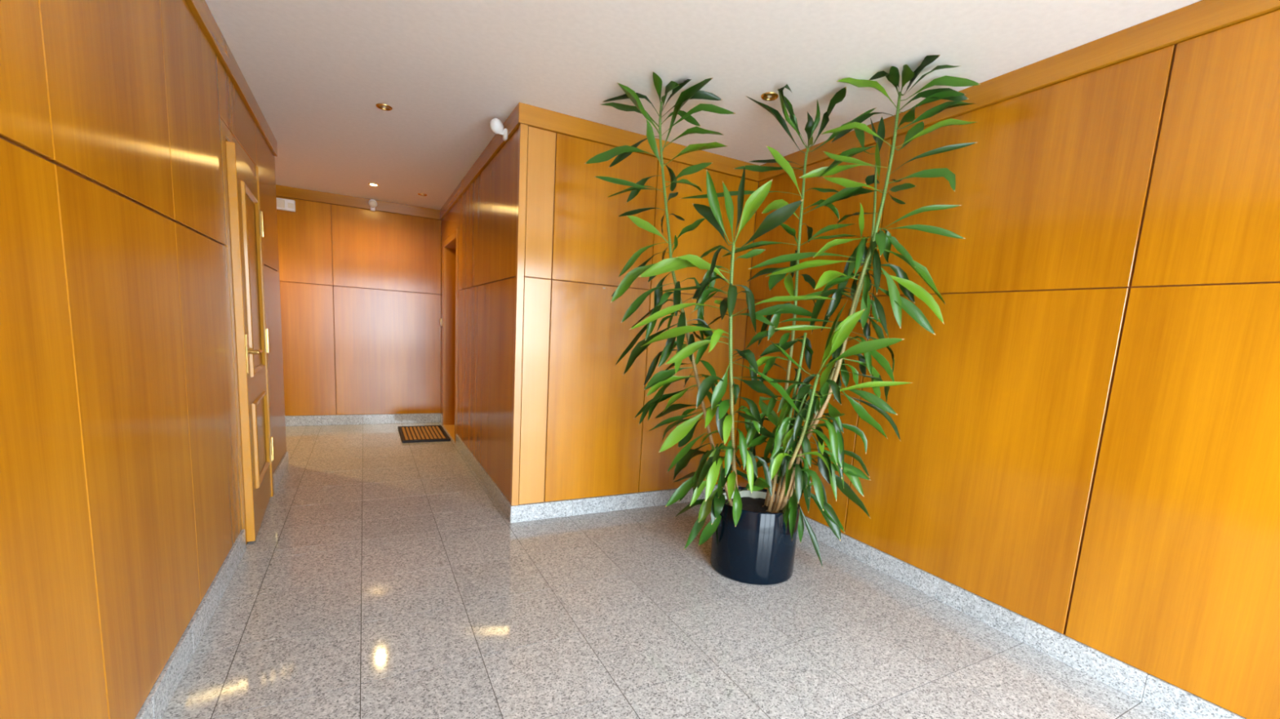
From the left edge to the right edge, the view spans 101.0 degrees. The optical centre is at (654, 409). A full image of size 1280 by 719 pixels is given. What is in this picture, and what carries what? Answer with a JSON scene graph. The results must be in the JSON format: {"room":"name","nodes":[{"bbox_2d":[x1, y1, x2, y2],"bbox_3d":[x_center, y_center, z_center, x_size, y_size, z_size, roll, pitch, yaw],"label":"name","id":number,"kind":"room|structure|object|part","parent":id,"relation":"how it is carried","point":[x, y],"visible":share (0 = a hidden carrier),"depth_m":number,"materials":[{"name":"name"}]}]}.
{"room":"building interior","nodes":[
{"label":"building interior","id":0,"kind":"room"},
{"bbox_2d":[0,0,286,718],"bbox_3d":[-1.438,-0.266,1.280,0.160,2.454,6.369,-1,10,-29],"label":"wall","id":1,"kind":"structure","parent":0,"point":[121,508],"depth_m":1.33,"materials":[{"name":"brown wood"}]},
{"bbox_3d":[-1.041,-0.867,0.690,0.012,0.829,0.806,-1,10,-29],"label":"wood panel","id":2,"kind":"part","parent":1,"relation":"part of","materials":[{"name":"brown wood"}]},
{"bbox_3d":[-1.110,0.239,0.853,0.012,1.395,0.806,-1,10,-29],"label":"wood panel","id":3,"kind":"part","parent":1,"relation":"part of","materials":[{"name":"brown wood"}]},
{"bbox_3d":[-1.427,-0.994,1.391,0.012,0.829,0.806,-1,10,-29],"label":"wood panel","id":4,"kind":"part","parent":1,"relation":"part of","materials":[{"name":"brown wood"}]},
{"bbox_3d":[-1.496,0.111,1.554,0.012,1.395,0.806,-1,10,-29],"label":"wood panel","id":5,"kind":"part","parent":1,"relation":"part of","materials":[{"name":"brown wood"}]},
{"bbox_2d":[135,529,245,718],"bbox_3d":[-1.019,1.030,0.722,0.022,0.110,4.594,-1,10,-29],"label":"baseboard","id":6,"kind":"structure","parent":1,"relation":"attached to","point":[157,700],"depth_m":1.85,"materials":[{"name":"grey stone"}]},
{"bbox_3d":[-1.811,-1.121,2.087,0.012,0.829,0.797,-1,10,-29],"label":"wood panel","id":7,"kind":"part","parent":1,"relation":"part of","materials":[{"name":"brown wood"}]},
{"bbox_3d":[-1.880,-0.015,2.250,0.012,1.395,0.797,-1,10,-29],"label":"wood panel","id":8,"kind":"part","parent":1,"relation":"part of","materials":[{"name":"brown wood"}]},
{"bbox_2d":[185,0,277,156],"bbox_3d":[-1.292,-1.427,1.149,0.030,0.104,6.369,-1,10,-29],"label":"trim","id":9,"kind":"structure","parent":1,"relation":"attached to","point":[200,9],"depth_m":2.54,"materials":[{"name":"brown wood"}]},
{"bbox_3d":[-2.213,-1.542,2.807,0.012,0.257,0.956,-1,10,-29],"label":"wood panel","id":10,"kind":"part","parent":1,"relation":"part of","materials":[{"name":"brown wood"}]},
{"bbox_2d":[220,118,274,545],"bbox_3d":[-2.262,-0.381,2.991,0.142,2.083,0.956,-1,10,-29],"label":"door","id":11,"kind":"structure","parent":1,"relation":"in","point":[244,216],"depth_m":2.75,"materials":[{"name":"brown wood"}]},
{"bbox_3d":[-2.233,-0.701,2.945,0.016,0.990,0.540,-1,10,-31],"label":"panel moulding","id":12,"kind":"part","parent":11,"relation":"part of","materials":[{"name":"brown wood"}]},
{"bbox_3d":[-2.076,-0.291,2.740,0.056,0.200,0.135,-1,10,-31],"label":"lever handle","id":13,"kind":"part","parent":11,"relation":"part of","materials":[{"name":"gold metal"}]},
{"bbox_3d":[-2.287,0.159,3.072,0.016,0.470,0.540,-1,10,-31],"label":"panel moulding","id":14,"kind":"part","parent":11,"relation":"part of","materials":[{"name":"brown wood"}]},
{"bbox_3d":[-2.653,-1.399,3.616,0.012,0.829,0.810,-1,10,-29],"label":"wood panel","id":15,"kind":"part","parent":1,"relation":"part of","materials":[{"name":"brown wood"}]},
{"bbox_3d":[-2.722,-0.293,3.779,0.012,1.395,0.810,-1,10,-29],"label":"wood panel","id":16,"kind":"part","parent":1,"relation":"part of","materials":[{"name":"brown wood"}]},
{"bbox_2d":[273,451,288,492],"bbox_3d":[-2.765,0.453,3.891,0.022,0.110,0.813,-1,10,-29],"label":"baseboard","id":17,"kind":"structure","parent":1,"relation":"attached to","point":[281,468],"depth_m":3.85,"materials":[{"name":"grey stone"}]},
{"bbox_2d":[275,195,441,422],"bbox_3d":[-3.789,-1.046,5.577,3.143,2.454,0.150,-1,10,-29],"label":"wall","id":18,"kind":"structure","parent":0,"point":[360,289],"depth_m":5.79,"materials":[{"name":"brown wood"}]},
{"bbox_2d":[275,197,295,212],"bbox_3d":[-3.774,-2.060,5.284,0.290,0.110,0.052,-1,10,-29],"label":"emergency light","id":19,"kind":"object","parent":18,"relation":"attached to","point":[282,204],"visible":0.66,"depth_m":5.30,"materials":[{"name":"white plastic"}]},
{"bbox_3d":[-3.668,-2.054,5.320,0.050,0.050,0.004,-1,10,-29],"label":"indicator plate","id":20,"kind":"part","parent":19,"relation":"part of","materials":[{"name":"beige plastic"}]},
{"bbox_3d":[-3.719,-1.730,5.412,0.695,0.832,0.012,-1,10,-29],"label":"wood panel","id":21,"kind":"part","parent":18,"relation":"part of","materials":[{"name":"brown wood"}]},
{"bbox_3d":[-3.788,-0.625,5.574,0.695,1.398,0.012,-1,10,-29],"label":"wood panel","id":22,"kind":"part","parent":18,"relation":"part of","materials":[{"name":"brown wood"}]},
{"bbox_2d":[275,184,441,220],"bbox_3d":[-3.745,-2.193,5.303,2.993,0.104,0.030,-1,10,-29],"label":"trim","id":23,"kind":"structure","parent":18,"relation":"attached to","point":[281,191],"depth_m":5.58,"materials":[{"name":"brown wood"}]},
{"bbox_2d":[284,413,439,426],"bbox_3d":[-3.892,0.124,5.647,2.991,0.110,0.022,-1,10,-29],"label":"baseboard","id":24,"kind":"structure","parent":18,"relation":"attached to","point":[335,420],"depth_m":5.95,"materials":[{"name":"grey stone"}]},
{"bbox_2d":[368,199,377,211],"bbox_3d":[-3.009,-2.184,5.633,0.084,0.111,0.101,-1,10,-29],"label":"sensor","id":25,"kind":"object","parent":18,"relation":"attached to","point":[372,203],"visible":1,"depth_m":5.60,"materials":[{"name":"white plastic"}]},
{"bbox_3d":[-2.939,-1.744,5.838,1.073,0.832,0.012,-1,10,-29],"label":"wood panel","id":26,"kind":"part","parent":18,"relation":"part of","materials":[{"name":"brown wood"}]},
{"bbox_3d":[-3.008,-0.639,6.001,1.073,1.398,0.012,-1,10,-29],"label":"wood panel","id":27,"kind":"part","parent":18,"relation":"part of","materials":[{"name":"brown wood"}]},
{"bbox_2d":[440,128,518,502],"bbox_3d":[-1.535,-0.797,4.844,0.400,2.454,3.645,-1,10,-29],"label":"wall","id":28,"kind":"structure","parent":0,"point":[485,215],"depth_m":3.85,"materials":[{"name":"brown wood"}]},
{"bbox_2d":[440,413,442,424],"bbox_3d":[-2.543,0.112,6.301,0.022,0.110,0.148,-1,10,-29],"label":"baseboard","id":29,"kind":"structure","parent":28,"relation":"attached to","point":[441,415],"depth_m":6.25,"materials":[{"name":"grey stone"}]},
{"bbox_3d":[-2.492,-0.635,6.193,0.012,1.395,0.145,-1,10,-29],"label":"wood panel","id":30,"kind":"part","parent":28,"relation":"part of","materials":[{"name":"brown wood"}]},
{"bbox_3d":[-2.423,-1.740,6.030,0.012,0.829,0.145,-1,10,-29],"label":"wood panel","id":31,"kind":"part","parent":28,"relation":"part of","materials":[{"name":"brown wood"}]},
{"bbox_2d":[442,228,458,443],"bbox_3d":[-2.051,-0.767,5.679,0.304,2.088,1.114,-1,10,-29],"label":"door","id":32,"kind":"structure","parent":28,"relation":"in","point":[450,246],"depth_m":5.99,"materials":[{"name":"brown wood"}]},
{"bbox_3d":[-2.413,-0.844,6.048,0.026,2.088,0.107,-1,10,-29],"label":"casing","id":33,"kind":"part","parent":32,"relation":"part of","materials":[{"name":"brown wood"}]},
{"bbox_3d":[-2.113,-1.763,5.470,0.026,0.068,0.890,-1,10,-29],"label":"casing","id":34,"kind":"part","parent":32,"relation":"part of","materials":[{"name":"brown wood"}]},
{"bbox_3d":[-1.935,-0.686,5.181,0.026,2.088,0.117,-1,10,-29],"label":"casing","id":35,"kind":"part","parent":32,"relation":"part of","materials":[{"name":"brown wood"}]},
{"bbox_3d":[-2.103,-1.925,5.440,0.012,0.252,1.116,-1,10,-29],"label":"wood panel","id":36,"kind":"part","parent":28,"relation":"part of","materials":[{"name":"brown wood"}]},
{"bbox_3d":[-1.746,-0.388,4.839,0.012,1.398,0.740,-1,10,-29],"label":"wood panel","id":37,"kind":"part","parent":28,"relation":"part of","materials":[{"name":"brown wood"}]},
{"bbox_3d":[-1.677,-1.494,4.676,0.012,0.832,0.740,-1,10,-29],"label":"wood panel","id":38,"kind":"part","parent":28,"relation":"part of","materials":[{"name":"brown wood"}]},
{"bbox_2d":[440,103,519,219],"bbox_3d":[-1.595,-1.938,4.492,0.030,0.104,3.537,-1,10,-29],"label":"trim","id":39,"kind":"structure","parent":28,"relation":"attached to","point":[511,124],"depth_m":3.83,"materials":[{"name":"brown wood"}]},
{"bbox_3d":[-1.392,-0.272,4.197,0.012,1.398,0.740,-1,10,-29],"label":"wood panel","id":40,"kind":"part","parent":28,"relation":"part of","materials":[{"name":"brown wood"}]},
{"bbox_3d":[-1.323,-1.377,4.034,0.012,0.832,0.740,-1,10,-29],"label":"wood panel","id":41,"kind":"part","parent":28,"relation":"part of","materials":[{"name":"brown wood"}]},
{"bbox_2d":[455,434,511,522],"bbox_3d":[-1.434,0.478,4.287,0.022,0.110,2.266,-1,10,-29],"label":"baseboard","id":42,"kind":"structure","parent":28,"relation":"attached to","point":[499,497],"depth_m":3.96,"materials":[{"name":"grey stone"}]},
{"bbox_2d":[488,118,507,141],"bbox_3d":[-0.935,-1.679,3.157,0.104,0.111,0.083,-1,10,-29],"label":"sensor","id":43,"kind":"object","parent":28,"relation":"attached to","point":[496,126],"visible":1,"depth_m":3.13,"materials":[{"name":"white plastic"}]},
{"bbox_3d":[-1.038,-0.155,3.554,0.012,1.398,0.740,-1,10,-29],"label":"wood panel","id":44,"kind":"part","parent":28,"relation":"part of","materials":[{"name":"brown wood"}]},
{"bbox_3d":[-0.969,-1.260,3.391,0.012,0.832,0.740,-1,10,-29],"label":"wood panel","id":45,"kind":"part","parent":28,"relation":"part of","materials":[{"name":"brown wood"}]},
{"bbox_2d":[510,124,759,506],"bbox_3d":[-0.103,-0.525,3.611,1.726,2.454,0.154,-1,10,-29],"label":"wall","id":46,"kind":"structure","parent":0,"point":[575,433],"depth_m":3.39,"materials":[{"name":"brown wood"}]},
{"bbox_3d":[-0.815,-0.506,3.159,0.043,2.240,0.044,-1,10,-29],"label":"corner post","id":47,"kind":"part","parent":46,"relation":"part of","materials":[{"name":"brown wood"}]},
{"bbox_3d":[-0.743,-0.093,3.260,0.161,1.398,0.012,-1,10,-29],"label":"wood panel","id":48,"kind":"part","parent":46,"relation":"part of","materials":[{"name":"brown wood"}]},
{"bbox_3d":[-0.673,-1.199,3.097,0.161,0.832,0.012,-1,10,-29],"label":"wood panel","id":49,"kind":"part","parent":46,"relation":"part of","materials":[{"name":"brown wood"}]},
{"bbox_3d":[-0.371,-0.100,3.464,0.675,1.398,0.012,-1,10,-29],"label":"wood panel","id":50,"kind":"part","parent":46,"relation":"part of","materials":[{"name":"brown wood"}]},
{"bbox_3d":[-0.301,-1.205,3.301,0.675,0.832,0.012,-1,10,-29],"label":"wood panel","id":51,"kind":"part","parent":46,"relation":"part of","materials":[{"name":"brown wood"}]},
{"bbox_2d":[510,484,724,523],"bbox_3d":[-0.149,0.643,3.715,1.719,0.110,0.022,-1,10,-29],"label":"baseboard","id":52,"kind":"structure","parent":46,"relation":"attached to","point":[567,508],"depth_m":3.56,"materials":[{"name":"grey stone"}]},
{"bbox_2d":[517,102,759,181],"bbox_3d":[-0.014,-1.673,3.364,1.710,0.104,0.030,-1,10,-29],"label":"trim","id":53,"kind":"structure","parent":46,"relation":"attached to","point":[531,116],"depth_m":3.22,"materials":[{"name":"brown wood"}]},
{"bbox_3d":[0.288,-0.111,3.825,0.819,1.398,0.012,-1,10,-29],"label":"wood panel","id":54,"kind":"part","parent":46,"relation":"part of","materials":[{"name":"brown wood"}]},
{"bbox_3d":[0.358,-1.217,3.662,0.819,0.832,0.012,-1,10,-29],"label":"wood panel","id":55,"kind":"part","parent":46,"relation":"part of","materials":[{"name":"brown wood"}]},
{"bbox_2d":[161,422,1174,718],"bbox_3d":[-1.239,0.855,2.606,5.103,0.120,8.419,-1,10,-29],"label":"floor","id":56,"kind":"structure","parent":0,"point":[380,577],"depth_m":2.23,"materials":[{"name":"grey stone"}]},
{"bbox_2d":[397,425,450,443],"bbox_3d":[-2.475,0.257,5.643,0.450,0.024,0.770,-1,10,-29],"label":"doormat","id":57,"kind":"object","parent":56,"relation":"on","point":[427,433],"visible":1,"depth_m":5.58,"materials":[{"name":"brown fabric"}]},
{"bbox_2d":[584,54,981,585],"bbox_3d":[0.485,-0.363,2.729,1.897,2.462,0.657,5,8,7],"label":"potted plant","id":58,"kind":"object","parent":56,"relation":"on","point":[753,529],"visible":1,"depth_m":2.67,"materials":[{"name":"green plant"}]},
{"bbox_3d":[0.243,-0.514,2.804,0.618,2.143,0.040,7,9,21],"label":"stem","id":59,"kind":"part","parent":58,"relation":"part of","materials":[{"name":"plant"}]},
{"bbox_3d":[0.420,-0.116,2.662,0.199,1.371,0.038,1,9,-17],"label":"stem","id":60,"kind":"part","parent":58,"relation":"part of","materials":[{"name":"plant"}]},
{"bbox_3d":[0.539,0.672,2.864,0.448,0.384,0.448,-1,10,-29],"label":"pot","id":61,"kind":"part","parent":58,"relation":"part of","materials":[{"name":"black ceramic"}]},
{"bbox_3d":[0.545,0.582,2.851,0.416,0.169,0.416,-1,10,-29],"label":"pot","id":62,"kind":"part","parent":58,"relation":"part of","materials":[{"name":"white plastic"}]},
{"bbox_3d":[0.711,-0.393,2.813,0.056,1.938,0.165,9,10,34],"label":"stem","id":63,"kind":"part","parent":58,"relation":"part of","materials":[{"name":"plant"}]},
{"bbox_3d":[0.678,0.088,2.733,0.117,0.971,0.022,7,9,21],"label":"cane stem","id":64,"kind":"part","parent":58,"relation":"part of","materials":[{"name":"green plant"}]},
{"bbox_3d":[0.708,0.215,2.777,0.151,0.715,0.021,4,8,5],"label":"cane stem","id":65,"kind":"part","parent":58,"relation":"part of","materials":[{"name":"green plant"}]},
{"bbox_3d":[0.713,0.196,2.678,0.190,0.772,0.038,11,11,42],"label":"stem","id":66,"kind":"part","parent":58,"relation":"part of","materials":[{"name":"plant"}]},
{"bbox_3d":[0.911,-0.359,2.785,0.347,1.910,0.044,4,8,1],"label":"stem","id":67,"kind":"part","parent":58,"relation":"part of","materials":[{"name":"plant"}]},
{"bbox_3d":[0.901,-0.457,2.674,0.286,2.117,0.286,-1,10,-29],"label":"stem","id":68,"kind":"part","parent":58,"relation":"part of","materials":[{"name":"plant"}]},
{"bbox_2d":[204,0,1201,209],"bbox_3d":[-1.078,-1.701,2.229,5.103,0.150,8.419,-1,10,-29],"label":"ceiling","id":69,"kind":"structure","parent":0,"point":[317,72],"depth_m":2.42,"materials":[{"name":"white paint"}]},
{"bbox_2d":[368,182,378,186],"bbox_3d":[-2.664,-2.129,5.001,0.088,0.009,0.088,-1,10,-29],"label":"recessed light","id":70,"kind":"object","parent":69,"relation":"in","point":[370,184],"visible":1,"depth_m":4.99,"materials":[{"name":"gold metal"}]},
{"bbox_2d":[375,103,392,111],"bbox_3d":[-1.598,-1.785,3.119,0.088,0.008,0.088,-1,10,-29],"label":"recessed light","id":71,"kind":"object","parent":69,"relation":"in","point":[382,106],"visible":1,"depth_m":3.11,"materials":[{"name":"gold metal"}]},
{"bbox_2d":[760,92,778,101],"bbox_3d":[0.582,-1.583,2.672,0.088,0.008,0.088,-1,10,-29],"label":"recessed light","id":72,"kind":"object","parent":69,"relation":"in","point":[768,96],"visible":1,"depth_m":2.67,"materials":[{"name":"gold metal"}]},
{"bbox_2d":[735,8,1279,718],"bbox_3d":[1.792,-0.184,2.100,0.160,2.454,4.682,-1,10,-29],"label":"wall","id":73,"kind":"structure","parent":0,"point":[1088,451],"depth_m":2.07,"materials":[{"name":"brown wood"}]},
{"bbox_3d":[0.921,-0.030,3.542,0.012,1.398,1.097,-1,10,-29],"label":"wood panel","id":74,"kind":"part","parent":73,"relation":"part of","materials":[{"name":"brown wood"}]},
{"bbox_3d":[0.990,-1.136,3.379,0.012,0.832,1.097,-1,10,-29],"label":"wood panel","id":75,"kind":"part","parent":73,"relation":"part of","materials":[{"name":"brown wood"}]},
{"bbox_3d":[1.457,0.147,2.568,0.012,1.398,1.140,-1,10,-29],"label":"wood panel","id":76,"kind":"part","parent":73,"relation":"part of","materials":[{"name":"brown wood"}]},
{"bbox_2d":[737,485,1246,718],"bbox_3d":[1.686,0.986,2.167,0.022,0.110,4.531,-1,10,-29],"label":"baseboard","id":77,"kind":"structure","parent":73,"relation":"attached to","point":[1168,699],"depth_m":2.24,"materials":[{"name":"grey stone"}]},
{"bbox_2d":[758,0,1279,182],"bbox_3d":[1.828,-1.331,1.824,0.030,0.104,4.532,-1,10,-29],"label":"trim","id":78,"kind":"structure","parent":73,"relation":"attached to","point":[1202,17],"depth_m":2.08,"materials":[{"name":"brown wood"}]},
{"bbox_3d":[1.527,-0.959,2.405,0.012,0.832,1.140,-1,10,-29],"label":"wood panel","id":79,"kind":"part","parent":73,"relation":"part of","materials":[{"name":"brown wood"}]},
{"bbox_3d":[2.004,0.328,1.575,0.012,1.398,1.140,-1,10,-29],"label":"wood panel","id":80,"kind":"part","parent":73,"relation":"part of","materials":[{"name":"brown wood"}]},
{"bbox_3d":[2.074,-0.778,1.412,0.012,0.832,1.140,-1,10,-29],"label":"wood panel","id":81,"kind":"part","parent":73,"relation":"part of","materials":[{"name":"brown wood"}]}
]}

